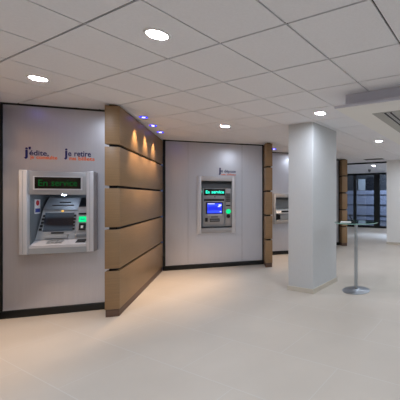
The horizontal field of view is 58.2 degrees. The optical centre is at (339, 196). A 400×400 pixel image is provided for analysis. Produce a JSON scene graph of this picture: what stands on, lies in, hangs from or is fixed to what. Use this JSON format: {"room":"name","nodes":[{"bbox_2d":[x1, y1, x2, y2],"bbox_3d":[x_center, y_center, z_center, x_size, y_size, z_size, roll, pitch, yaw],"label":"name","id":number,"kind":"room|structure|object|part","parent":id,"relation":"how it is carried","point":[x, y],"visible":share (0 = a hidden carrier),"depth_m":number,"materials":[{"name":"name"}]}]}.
{"room":"bank lobby","nodes":[
{"label":"bank lobby","id":0,"kind":"room"},
{"bbox_2d":[0,102,108,318],"bbox_3d":[-3.537,0.153,3.985,1.195,2.633,0.090,0,0,-19],"label":"wall","id":1,"kind":"structure","parent":0,"point":[53,283],"depth_m":3.92,"materials":[{"name":"white paint"}]},
{"bbox_2d":[24,147,56,159],"bbox_3d":[-3.729,-0.541,3.902,0.333,0.162,0.002,0,0,-19],"label":"sign","id":2,"kind":"object","parent":1,"relation":"attached to","point":[38,153],"depth_m":3.89,"materials":[{"name":"blue plastic"}]},
{"bbox_3d":[-3.530,1.426,3.966,1.195,0.088,0.050,0,0,-19],"label":"black baseboard","id":3,"kind":"part","parent":1,"relation":"part of","materials":[{"name":"black"}]},
{"bbox_2d":[19,170,96,254],"bbox_3d":[-3.577,0.185,4.108,0.750,1.025,0.511,0,0,-19],"label":"machine","id":4,"kind":"object","parent":1,"relation":"attached to","point":[58,210],"visible":1,"depth_m":3.96,"materials":[{"name":"grey metal"}]},
{"bbox_2d":[44,234,67,237],"bbox_3d":[-3.613,0.497,3.986,0.240,0.045,0.031,0,0,-19],"label":"tray","id":5,"kind":"object","parent":4,"relation":"on","point":[45,235],"depth_m":3.98,"materials":[{"name":"grey metal"}]},
{"bbox_3d":[-3.516,0.648,3.931,0.592,0.100,0.084,0,0,-19],"label":"sill","id":6,"kind":"part","parent":4,"relation":"part of","materials":[{"name":"grey metal"}]},
{"bbox_2d":[29,239,85,248],"bbox_3d":[-3.528,0.582,3.965,0.588,0.092,0.145,0,0,-19],"label":"shelf","id":7,"kind":"object","parent":4,"relation":"attached to","point":[33,243],"depth_m":3.93,"materials":[{"name":"grey metal"}]},
{"bbox_3d":[-3.518,-0.172,3.936,0.592,0.285,0.074,0,0,-19],"label":"header panel","id":8,"kind":"part","parent":4,"relation":"part of","materials":[{"name":"silver metal"}]},
{"bbox_2d":[76,234,85,236],"bbox_3d":[-3.347,0.497,4.072,0.130,0.035,0.020,0,0,-19],"label":"tray","id":9,"kind":"object","parent":4,"relation":"on","point":[77,235],"depth_m":4.06,"materials":[{"name":"grey metal"}]},
{"bbox_2d":[64,149,94,160],"bbox_3d":[-3.354,-0.544,4.030,0.326,0.148,0.002,0,0,-19],"label":"sign","id":10,"kind":"object","parent":1,"relation":"attached to","point":[81,153],"depth_m":4.04,"materials":[{"name":"blue paint"}]},
{"bbox_2d":[0,0,399,173],"bbox_3d":[-0.751,-1.193,5.826,15.137,0.100,19.117,0,0,-19],"label":"ceiling","id":11,"kind":"structure","parent":0,"point":[258,69],"depth_m":2.70,"materials":[{"name":"white tile"}]},
{"bbox_2d":[26,75,49,81],"bbox_3d":[-2.900,-1.139,3.007,0.168,0.009,0.168,0,0,-19],"label":"recessed light","id":12,"kind":"object","parent":11,"relation":"in","point":[33,77],"visible":1,"depth_m":3.01,"materials":[{"name":"white plastic"}]},
{"bbox_2d":[29,76,46,80],"bbox_3d":[-2.900,-1.139,3.007,0.133,0.001,0.133,0,0,-19],"label":"diffuser","id":13,"kind":"object","parent":12,"relation":"attached to","point":[33,77],"depth_m":3.01,"materials":[{"name":"white plastic"}]},
{"bbox_2d":[143,28,170,40],"bbox_3d":[-1.283,-1.139,2.195,0.168,0.009,0.168,0,0,-19],"label":"recessed light","id":14,"kind":"object","parent":11,"relation":"in","point":[154,33],"visible":1,"depth_m":2.19,"materials":[{"name":"white plastic"}]},
{"bbox_2d":[146,30,167,38],"bbox_3d":[-1.283,-1.139,2.195,0.133,0.001,0.133,0,0,-19],"label":"diffuser","id":15,"kind":"object","parent":14,"relation":"attached to","point":[155,34],"depth_m":2.19,"materials":[{"name":"white plastic"}]},
{"bbox_2d":[314,111,325,114],"bbox_3d":[-0.272,-1.139,4.259,0.168,0.009,0.168,0,0,-19],"label":"recessed light","id":16,"kind":"object","parent":11,"relation":"in","point":[317,112],"visible":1,"depth_m":4.26,"materials":[{"name":"white plastic"}]},
{"bbox_2d":[0,227,399,399],"bbox_3d":[-0.954,1.520,5.883,14.000,0.100,17.750,0,0,-19],"label":"floor","id":17,"kind":"structure","parent":0,"point":[231,332],"depth_m":3.14,"materials":[{"name":"tile"}]},
{"bbox_2d":[105,105,162,316],"bbox_3d":[-3.195,0.166,5.016,0.155,2.609,2.500,0,0,-19],"label":"wall","id":18,"kind":"structure","parent":17,"relation":"on","point":[134,154],"depth_m":4.23,"materials":[{"name":"brown wood"}]},
{"bbox_2d":[264,143,271,266],"bbox_3d":[-1.710,0.166,7.199,0.146,2.609,1.390,0,0,-19],"label":"wall","id":19,"kind":"structure","parent":17,"relation":"on","point":[268,146],"depth_m":6.54,"materials":[{"name":"brown wood"}]},
{"bbox_2d":[339,159,346,245],"bbox_3d":[-0.044,0.166,9.940,0.163,2.609,1.160,0,0,-19],"label":"wall","id":20,"kind":"structure","parent":17,"relation":"on","point":[342,163],"depth_m":9.41,"materials":[{"name":"brown wood"}]},
{"bbox_2d":[335,220,377,294],"bbox_3d":[0.252,0.931,4.921,0.676,1.077,0.676,0,0,-19],"label":"glass table","id":21,"kind":"object","parent":17,"relation":"on","point":[355,290],"visible":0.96,"depth_m":4.90,"materials":[{"name":"metal"}]},
{"bbox_3d":[0.252,0.399,4.921,0.674,0.012,0.674,0,0,-19],"label":"glass","id":22,"kind":"part","parent":21,"relation":"part of","materials":[{"name":"clear glass"}]},
{"bbox_2d":[163,140,263,270],"bbox_3d":[-2.611,0.153,6.574,1.958,2.633,0.090,0,0,-19],"label":"wall","id":23,"kind":"structure","parent":0,"point":[183,161],"depth_m":6.51,"materials":[{"name":"white paint"}]},
{"bbox_3d":[-2.604,1.426,6.555,1.958,0.088,0.050,0,0,-19],"label":"black baseboard","id":24,"kind":"part","parent":23,"relation":"part of","materials":[{"name":"black"}]},
{"bbox_2d":[197,176,235,233],"bbox_3d":[-2.605,0.158,6.621,0.753,1.181,0.265,0,0,-19],"label":"machine","id":25,"kind":"object","parent":23,"relation":"attached to","point":[216,195],"visible":1,"depth_m":6.56,"materials":[{"name":"grey metal"}]},
{"bbox_2d":[202,181,231,187],"bbox_3d":[-2.613,-0.260,6.652,0.584,0.140,0.160,0,0,-19],"label":"hood","id":26,"kind":"object","parent":25,"relation":"attached to","point":[205,184],"depth_m":6.64,"materials":[{"name":"grey metal"}]},
{"bbox_2d":[219,168,235,174],"bbox_3d":[-2.391,-0.536,6.632,0.347,0.157,0.002,0,0,-19],"label":"sign","id":27,"kind":"object","parent":23,"relation":"attached to","point":[220,170],"depth_m":6.62,"materials":[{"name":"blue plastic"}]},
{"bbox_2d":[271,152,287,254],"bbox_3d":[-1.308,0.153,8.118,1.205,2.633,0.090,0,0,-19],"label":"wall","id":28,"kind":"structure","parent":0,"point":[279,167],"depth_m":8.02,"materials":[{"name":"white paint"}]},
{"bbox_3d":[-1.302,1.426,8.099,1.205,0.088,0.050,0,0,-19],"label":"black baseboard","id":29,"kind":"part","parent":28,"relation":"part of","materials":[{"name":"black"}]},
{"bbox_2d":[273,194,287,223],"bbox_3d":[-1.367,0.297,8.193,0.767,0.766,0.330,0,0,-19],"label":"machine","id":30,"kind":"object","parent":28,"relation":"attached to","point":[280,201],"visible":0.59,"depth_m":8.07,"materials":[{"name":"silver metal"}]},
{"bbox_2d":[287,122,337,293],"bbox_3d":[-0.440,0.164,5.214,0.479,2.612,0.824,0,0,26],"label":"pillar","id":31,"kind":"structure","parent":0,"point":[311,145],"depth_m":4.89,"materials":[{"name":"white paint"}]},
{"bbox_3d":[-0.440,1.435,5.214,0.479,0.070,0.824,0,0,26],"label":"skirting","id":32,"kind":"part","parent":31,"relation":"part of","materials":[{"name":"beige tile"}]},
{"bbox_2d":[336,160,339,244],"bbox_3d":[-0.483,0.153,9.468,0.970,2.633,0.090,0,0,-19],"label":"wall","id":33,"kind":"structure","parent":0,"point":[337,161],"depth_m":9.59,"materials":[{"name":"grey laminate"}]},
{"bbox_3d":[-0.481,0.114,9.462,0.970,2.533,0.042,0,0,-19],"label":"black frame","id":34,"kind":"part","parent":33,"relation":"part of","materials":[{"name":"black"}]},
{"bbox_2d":[335,87,399,144],"bbox_3d":[2.484,-1.056,4.431,3.704,0.172,4.004,0,0,26],"label":"ceiling","id":35,"kind":"structure","parent":0,"point":[360,107],"depth_m":3.45,"materials":[{"name":"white paint"}]},
{"bbox_2d":[373,110,399,132],"bbox_3d":[1.179,-0.965,4.581,0.620,0.010,2.400,0,0,26],"label":"ceiling vent","id":36,"kind":"object","parent":35,"relation":"in","point":[391,118],"visible":1,"depth_m":3.84,"materials":[{"name":"grey metal"}]},
{"bbox_2d":[387,160,399,242],"bbox_3d":[3.694,0.139,8.814,4.879,2.663,0.200,0,0,26],"label":"wall","id":37,"kind":"structure","parent":0,"point":[393,166],"depth_m":9.70,"materials":[{"name":"white paint"}]},
{"bbox_2d":[347,161,386,164],"bbox_3d":[0.787,-1.123,10.420,2.348,0.049,0.042,0,0,26],"label":"trim","id":38,"kind":"structure","parent":37,"relation":"attached to","point":[385,161],"depth_m":10.34,"materials":[{"name":"black metal"}]},
{"bbox_2d":[386,242,399,244],"bbox_3d":[3.646,1.435,8.718,4.879,0.070,0.014,0,0,26],"label":"baseboard","id":39,"kind":"structure","parent":37,"relation":"attached to","point":[393,243],"depth_m":9.68,"materials":[{"name":"beige tile"}]},
{"label":"outside","id":40,"kind":"structure","parent":0,"visible":0},
{"bbox_2d":[347,220,386,225],"bbox_3d":[5.089,1.540,21.086,32.000,0.100,13.940,0,0,26],"label":"ground","id":41,"kind":"structure","parent":40,"point":[382,223],"depth_m":17.60,"materials":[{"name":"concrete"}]},
{"bbox_2d":[346,175,386,220],"bbox_3d":[4.032,-2.020,18.931,22.000,7.020,0.540,0,0,26],"label":"shop","id":42,"kind":"structure","parent":41,"relation":"on","point":[365,183],"depth_m":19.86},
{"bbox_3d":[1.394,-0.780,20.025,0.460,0.700,0.060,0,0,26],"label":"doorway","id":43,"kind":"part","parent":42,"relation":"part of","materials":[{"name":"grey"}]},
{"bbox_3d":[3.920,0.515,18.702,14.000,1.350,0.030,0,0,26],"label":"cross rail","id":44,"kind":"part","parent":42,"relation":"part of","materials":[{"name":"black metal"}]},
{"bbox_3d":[2.094,-0.855,19.692,0.850,0.850,0.060,0,0,26],"label":"dark doorway","id":45,"kind":"part","parent":42,"relation":"part of","materials":[{"name":"black glass"}]},
{"bbox_3d":[-0.562,0.139,14.334,2.291,2.663,2.291,0,0,-19],"label":"wall","id":46,"kind":"structure","parent":0,"visible":0},
{"bbox_2d":[346,173,386,227],"bbox_3d":[1.894,0.153,14.823,3.780,2.633,0.100,0,0,26],"label":"window","id":47,"kind":"structure","parent":46,"relation":"in","point":[376,175],"depth_m":14.89,"materials":[{"name":"black metal"}]},
{"bbox_2d":[346,190,386,220],"bbox_3d":[3.939,0.520,18.743,14.000,1.860,0.040,0,0,26],"label":"roller shutter","id":48,"kind":"object","parent":47,"relation":"attached to","point":[365,198],"depth_m":19.84,"materials":[{"name":"grey"}]}
]}

